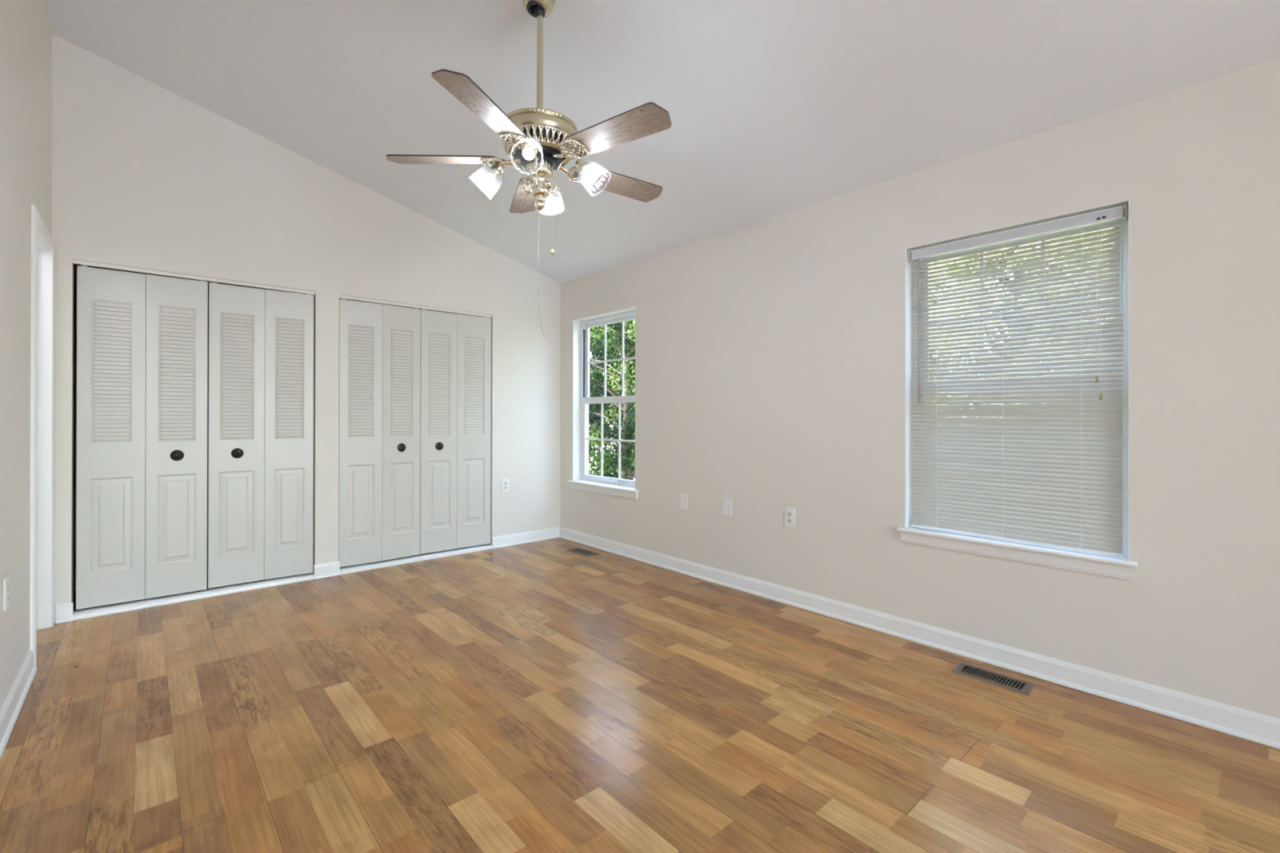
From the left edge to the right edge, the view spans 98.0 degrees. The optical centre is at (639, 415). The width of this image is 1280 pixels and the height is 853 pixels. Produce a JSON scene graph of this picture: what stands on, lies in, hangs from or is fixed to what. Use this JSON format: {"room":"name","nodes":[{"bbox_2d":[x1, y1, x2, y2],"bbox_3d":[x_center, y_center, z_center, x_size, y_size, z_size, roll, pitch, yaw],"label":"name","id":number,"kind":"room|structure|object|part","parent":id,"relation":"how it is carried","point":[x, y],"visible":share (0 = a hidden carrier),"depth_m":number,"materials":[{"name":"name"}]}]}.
{"room":"empty bedroom","nodes":[
{"label":"empty bedroom","id":0,"kind":"room"},
{"bbox_2d":[0,0,52,710],"bbox_3d":[-0.099,-0.478,-0.539,0.120,3.274,9.620,0,0,-42],"label":"wall","id":1,"kind":"structure","parent":0,"point":[25,30],"depth_m":2.25,"materials":[{"name":"white paint"}]},
{"bbox_2d":[3,575,8,611],"bbox_3d":[-2.342,0.657,2.058,0.008,0.117,0.072,0,0,-42],"label":"wall outlet","id":2,"kind":"object","parent":1,"relation":"attached to","point":[6,581],"visible":1,"depth_m":2.04,"materials":[{"name":"white plastic"}]},
{"bbox_2d":[0,649,37,759],"bbox_3d":[0.167,1.110,-0.734,0.024,0.100,8.733,0,0,-42],"label":"baseboard","id":3,"kind":"structure","parent":1,"relation":"attached to","point":[10,711],"depth_m":2.16,"materials":[{"name":"white wood"}]},
{"bbox_2d":[30,204,55,666],"bbox_3d":[-3.046,0.100,2.761,0.140,2.112,0.743,0,0,-42],"label":"door frame","id":4,"kind":"structure","parent":1,"relation":"attached to","point":[42,246],"depth_m":3.01,"materials":[{"name":"white wood"}]},
{"bbox_3d":[-2.772,0.100,2.546,0.018,2.112,0.057,0,0,-42],"label":"casing leg","id":5,"kind":"part","parent":4,"relation":"part of","materials":[{"name":"white wood"}]},
{"bbox_3d":[-3.229,0.100,3.057,0.018,2.112,0.057,0,0,-42],"label":"casing leg","id":6,"kind":"part","parent":4,"relation":"part of","materials":[{"name":"white wood"}]},
{"bbox_2d":[72,263,485,610],"bbox_3d":[-2.534,-0.016,4.315,2.691,2.350,0.640,0,0,-42],"label":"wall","id":7,"kind":"structure","parent":0,"point":[75,265],"depth_m":3.68,"materials":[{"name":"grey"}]},
{"bbox_2d":[51,33,560,622],"bbox_3d":[-2.034,-0.492,4.259,3.640,3.304,0.110,0,0,-42],"label":"wall","id":8,"kind":"structure","parent":0,"point":[144,175],"depth_m":3.77,"materials":[{"name":"white paint"}]},
{"bbox_2d":[55,602,73,623],"bbox_3d":[-3.218,1.106,3.110,0.067,0.100,0.024,0,0,-42],"label":"baseboard","id":9,"kind":"structure","parent":8,"relation":"attached to","point":[64,612],"depth_m":3.11,"materials":[{"name":"white wood"}]},
{"bbox_3d":[-3.214,1.145,3.106,0.067,0.019,0.012,0,0,-42],"label":"shoe moulding","id":10,"kind":"part","parent":9,"relation":"part of","materials":[{"name":"white wood"}]},
{"bbox_2d":[72,259,315,294],"bbox_3d":[-2.778,-0.869,3.572,1.209,0.022,0.069,0,0,-42],"label":"door track","id":11,"kind":"object","parent":8,"relation":"attached to","point":[74,261],"visible":0.96,"depth_m":3.48,"materials":[{"name":"white paint"}]},
{"bbox_2d":[208,281,313,588],"bbox_3d":[-2.550,0.123,3.768,0.588,1.978,0.070,0,0,-42],"label":"door","id":12,"kind":"structure","parent":11,"relation":"attached to","point":[260,404],"depth_m":3.75,"materials":[{"name":"white paint"}]},
{"bbox_3d":[-2.667,0.129,3.682,0.299,1.966,0.030,0,0,-40],"label":"panel","id":13,"kind":"part","parent":12,"relation":"part of","materials":[{"name":"white paint"}]},
{"bbox_3d":[-2.646,0.250,3.659,0.067,0.067,0.035,0,0,-42],"label":"knob","id":14,"kind":"part","parent":12,"relation":"part of","materials":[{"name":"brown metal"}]},
{"bbox_3d":[-2.437,0.130,3.867,0.286,1.966,0.030,0,0,-38],"label":"panel","id":15,"kind":"part","parent":12,"relation":"part of","materials":[{"name":"white paint"}]},
{"bbox_2d":[314,560,340,579],"bbox_3d":[-2.240,1.109,3.986,0.163,0.100,0.024,0,0,-42],"label":"baseboard","id":16,"kind":"structure","parent":8,"relation":"attached to","point":[329,569],"depth_m":3.98,"materials":[{"name":"white wood"}]},
{"bbox_3d":[-2.237,1.148,3.981,0.163,0.019,0.012,0,0,-42],"label":"shoe moulding","id":17,"kind":"part","parent":16,"relation":"part of","materials":[{"name":"white wood"}]},
{"bbox_2d":[339,294,492,317],"bbox_3d":[-1.765,-0.866,4.480,1.207,0.022,0.069,0,0,-42],"label":"door track","id":18,"kind":"object","parent":8,"relation":"attached to","point":[347,297],"visible":0.88,"depth_m":4.40,"materials":[{"name":"white paint"}]},
{"bbox_2d":[419,308,491,554],"bbox_3d":[-1.535,0.127,4.665,0.599,1.978,0.068,0,0,-42],"label":"door","id":19,"kind":"structure","parent":18,"relation":"attached to","point":[455,349],"depth_m":4.65,"materials":[{"name":"white paint"}]},
{"bbox_3d":[-1.657,0.132,4.576,0.299,1.966,0.030,0,0,-40],"label":"panel","id":20,"kind":"part","parent":19,"relation":"part of","materials":[{"name":"white paint"}]},
{"bbox_3d":[-1.636,0.253,4.553,0.067,0.067,0.035,0,0,-42],"label":"knob","id":21,"kind":"part","parent":19,"relation":"part of","materials":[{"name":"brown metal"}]},
{"bbox_3d":[-1.425,0.133,4.767,0.297,1.966,0.030,0,0,-39],"label":"panel","id":22,"kind":"part","parent":19,"relation":"part of","materials":[{"name":"white paint"}]},
{"bbox_2d":[502,478,509,492],"bbox_3d":[-1.192,0.622,4.935,0.072,0.117,0.008,0,0,-42],"label":"wall outlet","id":23,"kind":"object","parent":8,"relation":"attached to","point":[505,482],"visible":1,"depth_m":4.93,"materials":[{"name":"white plastic"}]},
{"bbox_2d":[492,526,559,548],"bbox_3d":[-1.025,1.113,5.074,0.695,0.100,0.024,0,0,-42],"label":"baseboard","id":24,"kind":"structure","parent":8,"relation":"attached to","point":[501,541],"depth_m":5.06,"materials":[{"name":"white wood"}]},
{"bbox_3d":[-1.021,1.152,5.070,0.695,0.019,0.012,0,0,-42],"label":"shoe moulding","id":25,"kind":"part","parent":24,"relation":"part of","materials":[{"name":"white wood"}]},
{"bbox_2d":[0,537,1279,852],"bbox_3d":[1.154,1.163,0.679,3.660,0.001,9.720,0,0,-42],"label":"floor","id":26,"kind":"structure","parent":0,"point":[542,696],"depth_m":2.01,"materials":[{"name":"brown wood"}]},
{"bbox_2d":[72,572,314,620],"bbox_3d":[-2.782,1.142,3.569,1.209,0.030,0.102,0,0,-42],"label":"threshold","id":27,"kind":"object","parent":26,"relation":"on","point":[179,597],"visible":0.9,"depth_m":3.48,"materials":[{"name":"white"}]},
{"bbox_2d":[75,264,208,609],"bbox_3d":[-2.992,0.122,3.366,0.590,1.978,0.064,0,0,-40],"label":"door","id":28,"kind":"structure","parent":27,"relation":"on","point":[141,532],"depth_m":3.36,"materials":[{"name":"white paint"}]},
{"bbox_3d":[-3.116,0.128,3.285,0.294,1.966,0.030,0,0,-40],"label":"panel","id":29,"kind":"part","parent":28,"relation":"part of","materials":[{"name":"white paint"}]},
{"bbox_3d":[-2.889,0.128,3.474,0.294,1.966,0.030,0,0,-40],"label":"panel","id":30,"kind":"part","parent":28,"relation":"part of","materials":[{"name":"white paint"}]},
{"bbox_3d":[-2.869,0.249,3.450,0.067,0.067,0.035,0,0,-42],"label":"knob","id":31,"kind":"part","parent":28,"relation":"part of","materials":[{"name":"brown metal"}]},
{"bbox_2d":[339,543,492,574],"bbox_3d":[-1.768,1.145,4.477,1.207,0.030,0.102,0,0,-42],"label":"threshold","id":32,"kind":"object","parent":26,"relation":"on","point":[360,567],"visible":0.85,"depth_m":4.41,"materials":[{"name":"white wood"}]},
{"bbox_2d":[338,297,420,567],"bbox_3d":[-1.979,0.125,4.265,0.587,1.978,0.075,0,0,-42],"label":"door","id":33,"kind":"structure","parent":32,"relation":"on","point":[380,344],"depth_m":4.24,"materials":[{"name":"white paint"}]},
{"bbox_3d":[-2.097,0.131,4.178,0.293,1.966,0.030,0,0,-38],"label":"panel","id":34,"kind":"part","parent":33,"relation":"part of","materials":[{"name":"white paint"}]},
{"bbox_3d":[-1.877,0.132,4.372,0.292,1.966,0.030,0,0,-45],"label":"panel","id":35,"kind":"part","parent":33,"relation":"part of","materials":[{"name":"white paint"}]},
{"bbox_3d":[-1.857,0.252,4.348,0.067,0.067,0.036,0,0,-42],"label":"knob","id":36,"kind":"part","parent":33,"relation":"part of","materials":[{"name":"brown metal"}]},
{"bbox_2d":[566,547,599,556],"bbox_3d":[-0.490,1.157,4.732,0.132,0.011,0.294,0,0,-42],"label":"floor vent","id":37,"kind":"object","parent":26,"relation":"in","point":[579,551],"visible":1,"depth_m":4.71,"materials":[{"name":"brown metal"}]},
{"bbox_2d":[951,662,1035,695],"bbox_3d":[1.562,1.160,2.466,0.132,0.011,0.294,0,0,-42],"label":"floor vent","id":38,"kind":"object","parent":26,"relation":"in","point":[1024,689],"visible":1,"depth_m":2.45,"materials":[{"name":"brown metal"}]},
{"bbox_2d":[44,0,1279,283],"bbox_3d":[1.178,-1.743,0.677,3.640,1.035,9.730,0,0,-42],"label":"ceiling","id":39,"kind":"structure","parent":0,"point":[774,108],"depth_m":2.67,"materials":[{"name":"white paint"}]},
{"bbox_2d":[386,0,671,337],"bbox_3d":[-0.368,-1.029,2.269,1.154,1.402,1.170,0,0,-42],"label":"ceiling fan","id":40,"kind":"object","parent":39,"relation":"hanging from","point":[540,140],"visible":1,"depth_m":2.17,"materials":[{"name":"brown wood"}]},
{"bbox_3d":[-0.800,-1.036,2.252,0.447,0.034,0.131,0,0,0],"label":"blade","id":41,"kind":"part","parent":40,"relation":"part of","materials":[{"name":"brown wood"}]},
{"bbox_3d":[-0.524,-1.036,1.881,0.131,0.034,0.447,0,0,18],"label":"blade","id":42,"kind":"part","parent":40,"relation":"part of","materials":[{"name":"brown wood"}]},
{"bbox_3d":[-0.614,-0.972,2.272,0.064,0.065,0.044,0,0,21],"label":"bulb","id":43,"kind":"part","parent":40,"relation":"part of","materials":[{"name":"white glass"}]},
{"bbox_3d":[-0.506,-0.969,2.265,0.134,0.146,0.018,0,0,5],"label":"lamp arm","id":44,"kind":"part","parent":40,"relation":"part of","materials":[{"name":"gold metal"}]},
{"bbox_3d":[-0.532,-1.035,2.629,0.131,0.034,0.447,0,0,-18],"label":"blade","id":45,"kind":"part","parent":40,"relation":"part of","materials":[{"name":"brown wood"}]},
{"bbox_3d":[-0.405,-0.971,2.049,0.044,0.065,0.064,0,0,16],"label":"bulb","id":46,"kind":"part","parent":40,"relation":"part of","materials":[{"name":"white glass"}]},
{"bbox_3d":[-0.407,-0.969,2.156,0.018,0.146,0.134,0,0,0],"label":"lamp arm","id":47,"kind":"part","parent":40,"relation":"part of","materials":[{"name":"gold metal"}]},
{"bbox_3d":[-0.397,-0.971,2.463,0.044,0.065,0.064,0,0,-14],"label":"bulb","id":48,"kind":"part","parent":40,"relation":"part of","materials":[{"name":"white glass"}]},
{"bbox_3d":[-0.307,-0.968,2.246,0.134,0.146,0.018,0,0,6],"label":"lamp arm","id":49,"kind":"part","parent":40,"relation":"part of","materials":[{"name":"gold metal"}]},
{"bbox_3d":[-0.201,-0.971,2.232,0.064,0.065,0.044,0,0,-10],"label":"bulb","id":50,"kind":"part","parent":40,"relation":"part of","materials":[{"name":"white glass"}]},
{"bbox_3d":[-0.091,-1.034,2.491,0.447,0.034,0.131,0,0,-36],"label":"blade","id":51,"kind":"part","parent":40,"relation":"part of","materials":[{"name":"brown wood"}]},
{"bbox_3d":[-0.086,-1.034,2.029,0.447,0.034,0.131,0,0,36],"label":"blade","id":52,"kind":"part","parent":40,"relation":"part of","materials":[{"name":"brown wood"}]},
{"bbox_2d":[560,57,1279,718],"bbox_3d":[2.507,-0.047,1.795,0.160,2.429,9.620,0,0,-42],"label":"wall","id":53,"kind":"structure","parent":0,"point":[770,353],"depth_m":2.62,"materials":[{"name":"white paint"}]},
{"bbox_2d":[567,306,638,499],"bbox_3d":[-0.285,-0.102,4.884,0.188,1.562,0.963,0,0,-42],"label":"window","id":54,"kind":"structure","parent":53,"relation":"in","point":[582,480],"depth_m":5.14,"materials":[{"name":"white"}]},
{"bbox_3d":[-0.314,0.615,4.859,0.113,0.020,0.963,0,0,-42],"label":"sill","id":55,"kind":"part","parent":54,"relation":"part of","materials":[{"name":"white wood"}]},
{"bbox_3d":[-0.259,0.214,4.909,0.025,0.761,0.806,0,0,-42],"label":"sash","id":56,"kind":"part","parent":54,"relation":"part of","materials":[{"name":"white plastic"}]},
{"bbox_3d":[-0.231,-0.477,4.934,0.025,0.741,0.806,0,0,-42],"label":"sash","id":57,"kind":"part","parent":54,"relation":"part of","materials":[{"name":"white plastic"}]},
{"bbox_2d":[680,493,688,509],"bbox_3d":[0.326,0.633,4.103,0.006,0.117,0.072,0,0,-42],"label":"blank wall plate","id":58,"kind":"object","parent":53,"relation":"attached to","point":[684,497],"visible":1,"depth_m":4.10,"materials":[{"name":"white plastic"}]},
{"bbox_2d":[723,497,731,516],"bbox_3d":[0.597,0.627,3.801,0.006,0.117,0.072,0,0,-42],"label":"blank wall plate","id":59,"kind":"object","parent":53,"relation":"attached to","point":[726,502],"visible":1,"depth_m":3.79,"materials":[{"name":"white plastic"}]},
{"bbox_2d":[784,507,795,527],"bbox_3d":[0.924,0.630,3.434,0.008,0.117,0.072,0,0,-42],"label":"wall outlet","id":60,"kind":"object","parent":53,"relation":"attached to","point":[789,513],"visible":1,"depth_m":3.43,"materials":[{"name":"white plastic"}]},
{"bbox_2d":[786,518,791,523],"bbox_3d":[0.922,0.650,3.432,0.003,0.028,0.034,0,0,-42],"label":"receptacle","id":61,"kind":"object","parent":60,"relation":"attached to","point":[788,520],"depth_m":3.43,"materials":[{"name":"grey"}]},
{"bbox_2d":[786,511,791,516],"bbox_3d":[0.923,0.611,3.432,0.003,0.028,0.034,0,0,-42],"label":"receptacle","id":62,"kind":"object","parent":60,"relation":"attached to","point":[788,513],"depth_m":3.43,"materials":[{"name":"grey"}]},
{"bbox_2d":[559,526,1279,749],"bbox_3d":[1.095,1.116,3.230,0.024,0.100,5.600,0,0,-42],"label":"baseboard","id":63,"kind":"structure","parent":53,"relation":"attached to","point":[1257,727],"depth_m":2.58,"materials":[{"name":"white wood"}]},
{"bbox_2d":[897,199,1137,580],"bbox_3d":[1.734,-0.106,2.631,0.188,1.541,0.944,0,0,-42],"label":"window","id":64,"kind":"structure","parent":53,"relation":"in","point":[1122,567],"depth_m":2.51,"materials":[{"name":"white"}]},
{"bbox_3d":[1.704,0.600,2.605,0.113,0.020,0.944,0,0,-42],"label":"sill","id":65,"kind":"part","parent":64,"relation":"part of","materials":[{"name":"white wood"}]},
{"bbox_2d":[908,202,1127,556],"bbox_3d":[1.709,-0.143,2.609,0.048,1.458,0.867,0,0,-42],"label":"mini blind","id":66,"kind":"object","parent":64,"relation":"attached to","point":[1051,474],"visible":1,"depth_m":2.55,"materials":[{"name":"white plastic"}]},
{"bbox_3d":[1.514,-0.121,2.836,0.005,1.390,0.023,0,0,38],"label":"ladder cord","id":67,"kind":"part","parent":66,"relation":"part of","materials":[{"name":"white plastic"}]},
{"bbox_3d":[1.709,-0.121,2.618,0.005,1.390,0.023,0,0,38],"label":"ladder cord","id":68,"kind":"part","parent":66,"relation":"part of","materials":[{"name":"white fabric"}]},
{"bbox_3d":[1.711,0.578,2.615,0.027,0.014,0.838,0,0,-42],"label":"rail","id":69,"kind":"part","parent":66,"relation":"part of","materials":[{"name":"white plastic"}]},
{"bbox_3d":[1.716,-0.840,2.614,0.028,0.048,0.844,0,0,-42],"label":"head rail","id":70,"kind":"part","parent":66,"relation":"part of","materials":[{"name":"white plastic"}]},
{"bbox_3d":[1.904,-0.120,2.400,0.005,1.390,0.023,0,0,38],"label":"ladder cord","id":71,"kind":"part","parent":66,"relation":"part of","materials":[{"name":"white fabric"}]},
{"bbox_3d":[1.923,-0.453,2.353,0.010,0.730,0.052,0,0,-42],"label":"lift cord","id":72,"kind":"part","parent":66,"relation":"part of","materials":[{"name":"white fabric"}]},
{"bbox_3d":[1.930,-0.491,2.346,0.011,0.655,0.003,0,0,-18],"label":"lift cord","id":73,"kind":"part","parent":66,"relation":"part of","materials":[{"name":"white fabric"}]},
{"bbox_3d":[1.789,-0.482,2.679,0.025,0.721,0.818,0,0,-42],"label":"sash","id":74,"kind":"part","parent":64,"relation":"part of","materials":[{"name":"white plastic"}]},
{"label":"outside","id":75,"kind":"structure","parent":0,"visible":0},
{"bbox_2d":[588,457,635,480],"bbox_3d":[18.464,4.230,29.261,59.400,0.001,70.000,0,0,-42],"label":"ground","id":76,"kind":"structure","parent":75,"point":[591,459],"depth_m":45.66,"materials":[{"name":"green plant"}]},
{"bbox_2d":[588,442,625,479],"bbox_3d":[-0.498,2.307,9.121,1.580,3.734,1.977,0,0,-42],"label":"tree","id":77,"kind":"object","parent":76,"relation":"on","point":[591,454],"visible":0.08,"depth_m":8.93,"materials":[{"name":"green plant"}]},
{"bbox_2d":[588,319,635,479],"bbox_3d":[-0.382,0.025,11.477,3.690,8.303,3.516,0,0,0],"label":"tree","id":78,"kind":"object","parent":76,"relation":"on","point":[628,420],"visible":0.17,"depth_m":10.96,"materials":[{"name":"green plant"}]},
{"bbox_2d":[588,322,635,479],"bbox_3d":[-0.309,-0.812,15.658,4.640,9.978,5.575,0,0,-42],"label":"tree","id":79,"kind":"object","parent":76,"relation":"on","point":[599,389],"visible":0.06,"depth_m":14.96,"materials":[{"name":"green plant"}]},
{"bbox_2d":[588,326,635,477],"bbox_3d":[0.393,-1.321,19.872,6.218,11.025,6.193,0,0,-19],"label":"tree","id":80,"kind":"object","parent":76,"relation":"on","point":[591,420],"visible":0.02,"depth_m":18.78,"materials":[{"name":"green plant"}]},
{"bbox_2d":[621,323,635,408],"bbox_3d":[1.318,-0.372,12.900,3.718,9.114,3.861,0,0,-42],"label":"tree","id":81,"kind":"object","parent":76,"relation":"on","point":[633,360],"visible":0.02,"depth_m":12.26,"materials":[{"name":"green plant"}]},
{"bbox_2d":[929,227,1113,469],"bbox_3d":[4.419,0.257,6.492,3.699,7.858,3.867,0,0,-8],"label":"tree","id":82,"kind":"object","parent":76,"relation":"on","point":[1110,228],"visible":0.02,"depth_m":6.06,"materials":[{"name":"green plant"}]},
{"bbox_2d":[986,235,1110,362],"bbox_3d":[8.355,-0.376,8.752,5.511,9.147,5.792,0,0,-42],"label":"tree","id":83,"kind":"object","parent":76,"relation":"on","point":[1070,236],"visible":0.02,"depth_m":9.30,"materials":[{"name":"green plant"}]}
]}

